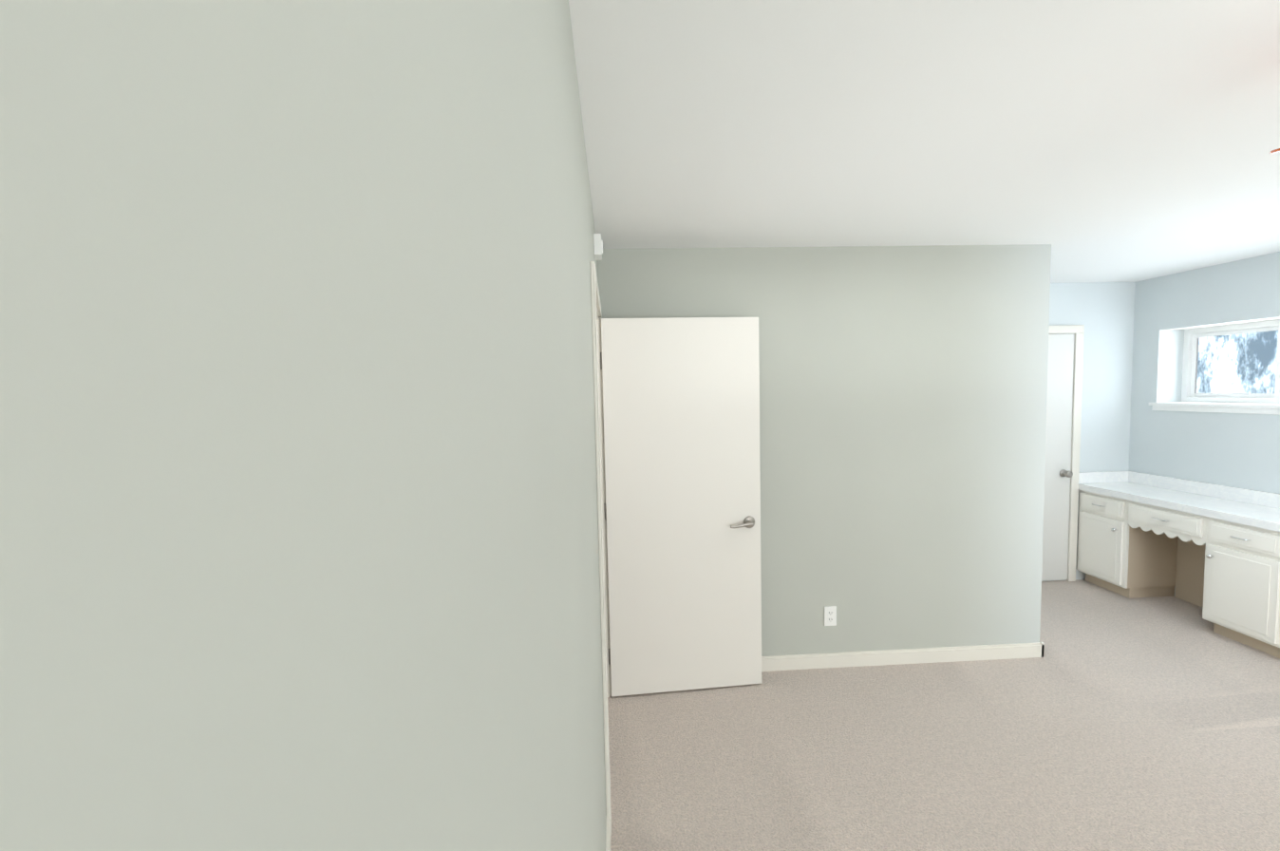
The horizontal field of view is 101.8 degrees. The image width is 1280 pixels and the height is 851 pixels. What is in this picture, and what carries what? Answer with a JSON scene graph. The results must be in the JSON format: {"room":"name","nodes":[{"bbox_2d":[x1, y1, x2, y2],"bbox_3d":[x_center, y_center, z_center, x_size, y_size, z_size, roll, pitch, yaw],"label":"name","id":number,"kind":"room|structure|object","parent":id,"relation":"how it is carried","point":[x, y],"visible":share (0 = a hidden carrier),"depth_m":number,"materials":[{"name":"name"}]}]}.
{"room":"empty bedroom","nodes":[
{"label":"empty bedroom","id":0,"kind":"room"},
{"bbox_2d":[0,0,606,850],"bbox_3d":[-0.158,0.407,0.522,0.150,2.440,4.840,-2,4,-3],"label":"wall","id":1,"kind":"structure","parent":0,"point":[298,520],"depth_m":0.11,"materials":[{"name":"paint"}]},
{"bbox_2d":[593,233,603,260],"bbox_3d":[-0.183,-0.794,2.314,0.040,0.090,0.090,-2,4,-3],"label":"fire alarm","id":2,"kind":"object","parent":1,"relation":"attached to","point":[598,246],"visible":1,"depth_m":2.27,"materials":[{"name":"white plastic"}]},
{"bbox_2d":[589,261,611,836],"bbox_3d":[-0.240,0.453,2.348,0.168,2.110,0.978,-2,4,-3],"label":"door frame","id":3,"kind":"structure","parent":1,"relation":"attached to","point":[595,297],"depth_m":1.90,"materials":[{"name":"white wood"}]},
{"bbox_2d":[605,815,610,850],"bbox_3d":[-0.024,1.610,0.138,0.014,0.085,3.605,-2,4,-3],"label":"baseboard","id":4,"kind":"structure","parent":1,"relation":"attached to","point":[608,839],"depth_m":1.85,"materials":[{"name":"white wood"}]},
{"bbox_2d":[600,317,761,696],"bbox_3d":[0.233,0.443,2.807,0.852,2.023,0.156,-2,4,-6],"label":"entry door","id":5,"kind":"structure","parent":1,"relation":"in","point":[681,406],"depth_m":2.79,"materials":[{"name":"white paint"}]},
{"bbox_2d":[597,244,1051,656],"bbox_3d":[0.984,0.173,3.635,2.750,2.440,1.280,-2,4,-3],"label":"wall","id":6,"kind":"structure","parent":0,"point":[903,391],"depth_m":3.01,"materials":[{"name":"paint"}]},
{"bbox_2d":[824,605,836,625],"bbox_3d":[1.119,1.121,3.057,0.072,0.116,0.008,-2,4,-3],"label":"outlet","id":7,"kind":"object","parent":6,"relation":"attached to","point":[830,615],"visible":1,"depth_m":3.05,"materials":[{"name":"white plastic"}]},
{"bbox_2d":[761,641,1044,671],"bbox_3d":[1.126,1.387,3.073,2.614,0.085,0.014,-2,4,-3],"label":"baseboard","id":8,"kind":"structure","parent":6,"relation":"attached to","point":[788,662],"depth_m":3.07,"materials":[{"name":"white wood"}]},
{"bbox_2d":[568,0,1279,282],"bbox_3d":[1.491,-0.948,1.160,5.920,0.100,6.120,-2,4,-3],"label":"ceiling","id":9,"kind":"structure","parent":0,"point":[1112,141],"depth_m":1.58,"materials":[{"name":"white paint"}]},
{"bbox_2d":[1269,148,1279,153],"bbox_3d":[1.867,-0.608,0.687,1.291,0.534,1.315,-2,4,-3],"label":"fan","id":10,"kind":"object","parent":9,"relation":"hanging from","point":[1277,150],"visible":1,"depth_m":1.29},
{"bbox_2d":[607,579,1279,850],"bbox_3d":[1.552,1.586,1.328,5.920,0.100,6.120,-2,4,-3],"label":"floor","id":11,"kind":"structure","parent":0,"point":[1111,721],"depth_m":2.36,"materials":[{"name":"carpet"}]},
{"bbox_2d":[1076,470,1279,658],"bbox_3d":[3.841,0.874,3.636,0.480,0.905,1.358,-2,4,-3],"label":"vanity desk","id":12,"kind":"object","parent":11,"relation":"on","point":[1213,550],"visible":0.98,"depth_m":3.65,"materials":[{"name":"painted wood"},{"name":"laminate"},{"name":"metal"}]},
{"bbox_2d":[1041,282,1135,581],"bbox_3d":[3.326,0.072,4.316,2.000,2.440,0.150,-2,4,-3],"label":"wall","id":13,"kind":"structure","parent":0,"point":[1103,312],"depth_m":4.23,"materials":[{"name":"paint"}]},
{"bbox_2d":[1041,333,1074,580],"bbox_3d":[3.147,0.281,4.200,0.748,2.022,0.086,-2,4,-3],"label":"closet door","id":14,"kind":"structure","parent":13,"relation":"in","point":[1058,473],"depth_m":4.24,"materials":[{"name":"white paint"}]},
{"bbox_2d":[1048,324,1084,581],"bbox_3d":[3.145,0.252,4.228,0.888,2.100,0.030,-2,4,-3],"label":"trim","id":15,"kind":"structure","parent":13,"relation":"attached to","point":[1078,330],"depth_m":4.22,"materials":[{"name":"white wood"}]},
{"bbox_2d":[1128,251,1279,594],"bbox_3d":[4.331,0.247,1.308,0.300,2.440,5.970,-2,4,-3],"label":"wall","id":16,"kind":"structure","parent":0,"point":[1241,450],"depth_m":3.78,"materials":[{"name":"paint"}]},
{"bbox_2d":[1148,319,1279,414],"bbox_3d":[4.170,-0.394,3.461,0.283,0.622,1.250,-2,4,-3],"label":"sliding window","id":17,"kind":"structure","parent":16,"relation":"in","point":[1232,368],"depth_m":3.73,"materials":[{"name":"white glass"}]}
]}

